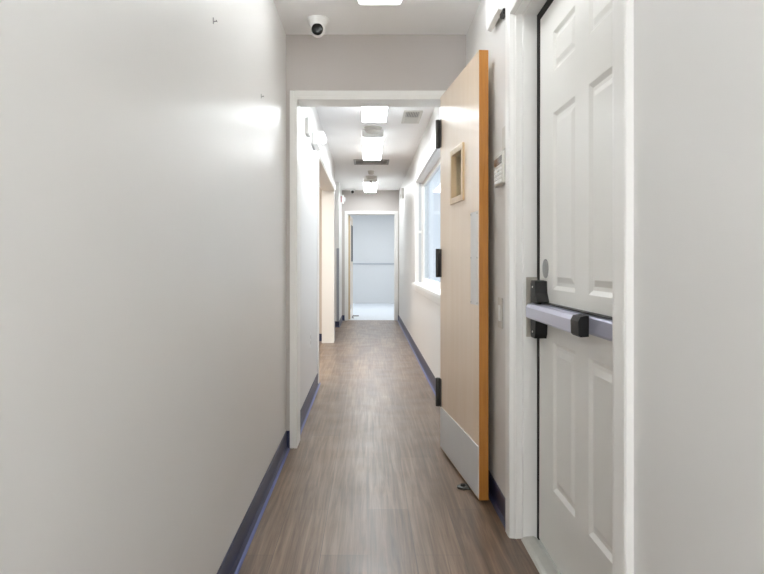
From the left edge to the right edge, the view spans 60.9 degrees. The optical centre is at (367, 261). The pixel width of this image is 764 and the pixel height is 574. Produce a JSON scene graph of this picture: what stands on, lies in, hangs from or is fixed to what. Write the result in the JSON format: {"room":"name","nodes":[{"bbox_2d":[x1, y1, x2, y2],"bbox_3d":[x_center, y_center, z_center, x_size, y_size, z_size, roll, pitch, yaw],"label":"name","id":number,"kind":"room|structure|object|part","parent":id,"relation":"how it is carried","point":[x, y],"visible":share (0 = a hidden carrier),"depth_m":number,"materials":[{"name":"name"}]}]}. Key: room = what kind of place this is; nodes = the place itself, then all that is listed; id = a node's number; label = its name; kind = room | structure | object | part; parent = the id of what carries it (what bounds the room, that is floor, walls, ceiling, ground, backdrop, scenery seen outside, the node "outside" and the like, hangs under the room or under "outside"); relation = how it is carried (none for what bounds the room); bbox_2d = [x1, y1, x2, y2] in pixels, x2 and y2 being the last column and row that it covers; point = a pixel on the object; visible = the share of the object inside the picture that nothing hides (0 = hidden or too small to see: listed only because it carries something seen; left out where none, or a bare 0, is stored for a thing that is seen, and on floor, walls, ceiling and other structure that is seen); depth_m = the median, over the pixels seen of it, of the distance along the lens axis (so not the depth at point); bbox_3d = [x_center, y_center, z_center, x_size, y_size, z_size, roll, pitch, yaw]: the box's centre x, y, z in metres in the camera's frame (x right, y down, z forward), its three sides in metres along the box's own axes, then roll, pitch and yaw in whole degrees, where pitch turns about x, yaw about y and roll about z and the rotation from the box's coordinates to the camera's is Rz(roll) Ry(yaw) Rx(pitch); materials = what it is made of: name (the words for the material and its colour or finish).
{"room":"building corridor","nodes":[
{"label":"building corridor","id":0,"kind":"room"},
{"bbox_2d":[0,0,341,573],"bbox_3d":[-0.677,-0.122,5.100,0.445,2.445,14.200,0,0,0],"label":"wall","id":1,"kind":"structure","parent":0,"point":[143,155],"depth_m":1.39,"materials":[{"name":"paint"}]},
{"bbox_2d":[305,117,310,136],"bbox_3d":[-0.439,-0.990,4.780,0.032,0.120,0.150,0,0,0],"label":"wall speaker","id":2,"kind":"object","parent":1,"relation":"attached to","point":[307,119],"visible":1,"depth_m":4.71,"materials":[{"name":"white plastic"}]},
{"bbox_2d":[312,131,326,150],"bbox_3d":[-0.400,-1.008,5.400,0.110,0.125,0.300,0,0,0],"label":"emergency light","id":3,"kind":"object","parent":1,"relation":"attached to","point":[319,138],"visible":1,"depth_m":5.29,"materials":[{"name":"white plastic"}]},
{"bbox_2d":[217,316,435,573],"bbox_3d":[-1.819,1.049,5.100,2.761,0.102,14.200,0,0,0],"label":"baseboard","id":4,"kind":"structure","parent":1,"relation":"attached to","point":[230,562],"depth_m":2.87,"materials":[{"name":"blue plastic"}]},
{"bbox_2d":[317,150,335,383],"bbox_3d":[-0.454,0.025,7.370,0.022,2.150,3.080,0,0,0],"label":"trim","id":5,"kind":"structure","parent":1,"relation":"attached to","point":[319,153],"depth_m":5.83,"materials":[{"name":"white paint"}]},
{"bbox_2d":[319,156,334,342],"bbox_3d":[-0.539,0.057,7.365,0.175,2.087,2.950,0,0,0],"label":"door","id":6,"kind":"structure","parent":1,"relation":"attached to","point":[325,184],"depth_m":8.83,"materials":[{"name":"beige paint"}]},
{"bbox_2d":[336,248,338,320],"bbox_3d":[-0.508,0.383,10.958,0.044,1.225,0.044,0,0,0],"label":"guard","id":7,"kind":"object","parent":1,"relation":"attached to","point":[337,249],"visible":1,"depth_m":10.94,"materials":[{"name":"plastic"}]},
{"bbox_2d":[341,195,344,203],"bbox_3d":[-0.450,-1.130,11.749,0.080,0.150,0.122,0,0,0],"label":"fire alarm strobe","id":8,"kind":"object","parent":1,"relation":"attached to","point":[342,196],"visible":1,"depth_m":11.69,"materials":[{"name":"white plastic"}]},
{"bbox_2d":[319,187,321,333],"bbox_3d":[-1.938,-0.122,7.225,2.725,2.445,3.850,0,0,0],"label":"wall","id":9,"kind":"structure","parent":0,"point":[320,190],"depth_m":9.05,"materials":[{"name":"beige paint"}]},
{"bbox_2d":[342,190,398,314],"bbox_3d":[0.100,-0.122,12.260,2.000,2.445,0.120,0,0,0],"label":"wall","id":10,"kind":"structure","parent":0,"point":[380,200],"depth_m":12.20,"materials":[{"name":"paint"}]},
{"bbox_2d":[348,215,352,318],"bbox_3d":[-0.336,0.102,12.752,0.058,1.975,0.872,0,0,2],"label":"door","id":11,"kind":"structure","parent":10,"relation":"in","point":[350,219],"depth_m":12.48,"materials":[{"name":"brown wood"}]},
{"bbox_3d":[-0.317,-0.365,12.908,0.004,0.710,0.440,0,0,2],"label":"vision glass","id":12,"kind":"part","parent":11,"relation":"part of","materials":[{"name":"glass"}]},
{"bbox_2d":[345,211,397,320],"bbox_3d":[0.062,0.072,12.256,1.002,2.056,0.140,0,0,0],"label":"trim","id":13,"kind":"structure","parent":10,"relation":"attached to","point":[395,213],"depth_m":12.19,"materials":[{"name":"white paint"}]},
{"bbox_2d":[350,215,393,303],"bbox_3d":[-0.600,-0.122,14.800,3.400,2.445,5.000,0,0,0],"label":"wall","id":14,"kind":"structure","parent":0,"point":[373,235],"depth_m":17.20,"materials":[{"name":"grey paint"}]},
{"bbox_2d":[353,263,393,263],"bbox_3d":[-0.600,0.045,17.190,3.200,0.040,0.020,0,0,0],"label":"trim","id":15,"kind":"structure","parent":14,"relation":"attached to","point":[353,263],"depth_m":17.18,"materials":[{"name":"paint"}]},
{"bbox_2d":[286,35,465,430],"bbox_3d":[-0.013,-0.122,3.928,1.185,2.445,0.164,0,0,0],"label":"wall partition","id":16,"kind":"structure","parent":0,"point":[326,62],"depth_m":3.85,"materials":[{"name":"paint"}]},
{"bbox_2d":[290,91,444,447],"bbox_3d":[0.025,0.044,3.924,0.973,2.112,0.184,0,0,0],"label":"trim","id":17,"kind":"structure","parent":16,"relation":"attached to","point":[298,99],"depth_m":3.83,"materials":[{"name":"white paint"}]},
{"bbox_2d":[274,0,480,189],"bbox_3d":[-1.240,-1.385,5.150,3.920,0.080,14.300,0,0,0],"label":"ceiling","id":18,"kind":"structure","parent":0,"point":[342,127],"depth_m":3.81,"materials":[{"name":"paint"}]},
{"bbox_2d":[307,15,328,37],"bbox_3d":[-0.278,-1.293,3.600,0.122,0.105,0.122,0,0,0],"label":"security camera","id":19,"kind":"object","parent":18,"relation":"attached to","point":[317,23],"visible":1,"depth_m":3.56,"materials":[{"name":"white plastic"}]},
{"bbox_2d":[364,178,376,191],"bbox_3d":[0.040,-1.306,11.100,0.221,0.077,1.500,0,0,0],"label":"ceiling light","id":20,"kind":"object","parent":18,"relation":"attached to","point":[367,187],"visible":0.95,"depth_m":10.86,"materials":[{"name":"white plastic"}]},
{"bbox_2d":[365,176,376,184],"bbox_3d":[0.050,-1.276,10.200,0.180,0.138,0.180,0,0,0],"label":"smoke detector","id":21,"kind":"object","parent":18,"relation":"attached to","point":[370,178],"visible":1,"depth_m":10.16,"materials":[{"name":"beige plastic"}]},
{"bbox_2d":[354,159,388,164],"bbox_3d":[0.045,-1.339,8.720,0.470,0.012,0.400,0,0,0],"label":"ceiling vent","id":22,"kind":"object","parent":18,"relation":"in","point":[356,161],"visible":0.96,"depth_m":8.73,"materials":[{"name":"grey metal"}]},
{"bbox_2d":[362,130,383,160],"bbox_3d":[0.050,-1.306,7.370,0.221,0.077,1.500,0,0,0],"label":"ceiling light","id":23,"kind":"object","parent":18,"relation":"attached to","point":[372,143],"visible":0.98,"depth_m":7.09,"materials":[{"name":"white plastic"}]},
{"bbox_2d":[364,126,381,133],"bbox_3d":[0.048,-1.317,6.500,0.180,0.057,0.180,0,0,0],"label":"smoke detector","id":24,"kind":"object","parent":18,"relation":"attached to","point":[368,129],"visible":1,"depth_m":6.44,"materials":[{"name":"beige plastic"}]},
{"bbox_2d":[362,107,387,122],"bbox_3d":[0.055,-1.306,5.185,0.221,0.077,1.470,0,0,0],"label":"ceiling light","id":25,"kind":"object","parent":18,"relation":"attached to","point":[369,114],"visible":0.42,"depth_m":5.60,"materials":[{"name":"white plastic"}]},
{"bbox_2d":[358,0,400,5],"bbox_3d":[0.058,-1.306,2.470,0.211,0.077,1.500,0,0,0],"label":"ceiling light","id":26,"kind":"object","parent":18,"relation":"attached to","point":[360,2],"visible":1,"depth_m":3.19,"materials":[{"name":"white plastic"}]},
{"bbox_2d":[401,111,422,123],"bbox_3d":[0.405,-1.339,6.020,0.170,0.011,0.500,0,0,0],"label":"ceiling vent","id":27,"kind":"object","parent":18,"relation":"in","point":[409,117],"visible":1,"depth_m":6.01,"materials":[{"name":"beige plastic"}]},
{"bbox_2d":[238,304,539,573],"bbox_3d":[-1.100,1.130,7.650,4.200,0.060,19.300,0,0,0],"label":"floor","id":28,"kind":"structure","parent":0,"point":[368,486],"depth_m":3.16,"materials":[{"name":"brown laminate"}]},
{"bbox_2d":[457,483,469,489],"bbox_3d":[0.462,1.089,3.162,0.057,0.022,0.060,0,0,-5],"label":"door stop","id":29,"kind":"object","parent":28,"relation":"on","point":[463,486],"visible":1,"depth_m":3.15,"materials":[{"name":"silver metal"}]},
{"bbox_2d":[521,536,560,573],"bbox_3d":[0.642,1.093,2.042,0.072,0.014,1.069,0,0,0],"label":"threshold","id":30,"kind":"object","parent":28,"relation":"on","point":[538,553],"depth_m":2.41,"materials":[{"name":"metal"}]},
{"bbox_2d":[399,0,763,573],"bbox_3d":[0.650,-0.122,5.100,0.140,2.445,14.200,0,0,0],"label":"wall","id":31,"kind":"structure","parent":0,"point":[699,64],"depth_m":1.19,"materials":[{"name":"paint"}]},
{"bbox_2d":[400,188,403,198],"bbox_3d":[0.554,-1.110,10.550,0.052,0.170,0.100,0,0,0],"label":"wall sensor","id":32,"kind":"object","parent":31,"relation":"attached to","point":[402,189],"visible":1,"depth_m":10.50,"materials":[{"name":"white plastic"}]},
{"bbox_2d":[412,137,439,304],"bbox_3d":[0.623,-0.350,6.235,0.185,1.380,3.210,0,0,0],"label":"window","id":33,"kind":"structure","parent":31,"relation":"in","point":[429,288],"depth_m":7.66,"materials":[{"name":"white paint"}]},
{"bbox_3d":[0.605,0.292,6.235,0.150,0.096,3.210,0,0,0],"label":"sill","id":34,"kind":"part","parent":33,"relation":"part of","materials":[{"name":"white paint"}]},
{"bbox_3d":[0.571,-0.385,6.235,0.018,1.310,3.150,0,0,0],"label":"casing","id":35,"kind":"part","parent":33,"relation":"part of","materials":[{"name":"white paint"}]},
{"bbox_3d":[0.670,-0.345,6.235,0.040,1.190,2.950,0,0,0],"label":"sash frame","id":36,"kind":"part","parent":33,"relation":"part of","materials":[{"name":"white paint"}]},
{"bbox_2d":[398,316,504,527],"bbox_3d":[0.572,1.049,5.100,0.016,0.102,14.200,0,0,0],"label":"baseboard","id":37,"kind":"structure","parent":31,"relation":"attached to","point":[495,495],"depth_m":3.06,"materials":[{"name":"blue plastic"}]},
{"bbox_2d":[436,50,487,499],"bbox_3d":[0.478,0.060,3.411,0.077,2.056,0.892,0,0,-5],"label":"door","id":38,"kind":"structure","parent":31,"relation":"in","point":[462,126],"depth_m":3.20,"materials":[{"name":"brown wood"}]},
{"bbox_3d":[0.466,0.963,3.394,0.004,0.235,0.840,0,0,-6],"label":"kick plate","id":39,"kind":"part","parent":38,"relation":"part of","materials":[{"name":"silver metal"}]},
{"bbox_3d":[0.499,-0.018,3.049,0.003,0.435,0.127,0,0,-5],"label":"push plate","id":40,"kind":"part","parent":38,"relation":"part of","materials":[{"name":"silver metal"}]},
{"bbox_2d":[486,0,505,31],"bbox_3d":[0.559,-1.149,2.835,0.042,0.233,0.270,0,0,0],"label":"fire alarm","id":41,"kind":"object","parent":31,"relation":"attached to","point":[495,9],"visible":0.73,"depth_m":2.81,"materials":[{"name":"white plastic"}]},
{"bbox_2d":[494,151,504,187],"bbox_3d":[0.565,-0.394,2.772,0.030,0.133,0.185,0,0,0],"label":"alarm keypad","id":42,"kind":"object","parent":31,"relation":"attached to","point":[499,160],"visible":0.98,"depth_m":2.73,"materials":[{"name":"beige plastic"}]},
{"bbox_2d":[498,297,502,328],"bbox_3d":[0.575,0.222,2.835,0.010,0.132,0.090,0,0,0],"label":"light switch","id":43,"kind":"object","parent":31,"relation":"attached to","point":[500,300],"visible":1,"depth_m":2.82,"materials":[{"name":"beige plastic"}]},
{"bbox_2d":[502,126,504,150],"bbox_3d":[0.576,-0.522,2.730,0.008,0.095,0.084,0,0,0],"label":"blank plate","id":44,"kind":"object","parent":31,"relation":"attached to","point":[503,128],"visible":0.6,"depth_m":2.74,"materials":[{"name":"beige plastic"}]},
{"bbox_2d":[526,277,536,336],"bbox_3d":[0.648,0.178,2.571,0.044,0.236,0.012,0,0,0],"label":"strike plate","id":45,"kind":"object","parent":31,"relation":"attached to","point":[528,279],"visible":0.31,"depth_m":2.57,"materials":[{"name":"silver metal"}]},
{"bbox_2d":[537,0,553,539],"bbox_3d":[0.691,0.058,2.045,0.042,2.085,1.081,0,0,0],"label":"trim","id":46,"kind":"structure","parent":31,"relation":"attached to","point":[548,3],"depth_m":2.55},
{"bbox_2d":[526,0,611,573],"bbox_3d":[0.657,0.057,2.043,0.090,2.055,1.059,0,0,0],"label":"door","id":47,"kind":"structure","parent":31,"relation":"in","point":[570,309],"depth_m":2.08,"materials":[{"name":"white paint"}]},
{"bbox_2d":[505,0,633,573],"bbox_3d":[0.630,0.020,2.039,0.139,2.160,1.241,0,0,0],"label":"trim","id":48,"kind":"structure","parent":31,"relation":"attached to","point":[521,26],"depth_m":2.58,"materials":[{"name":"white paint"}]}
]}

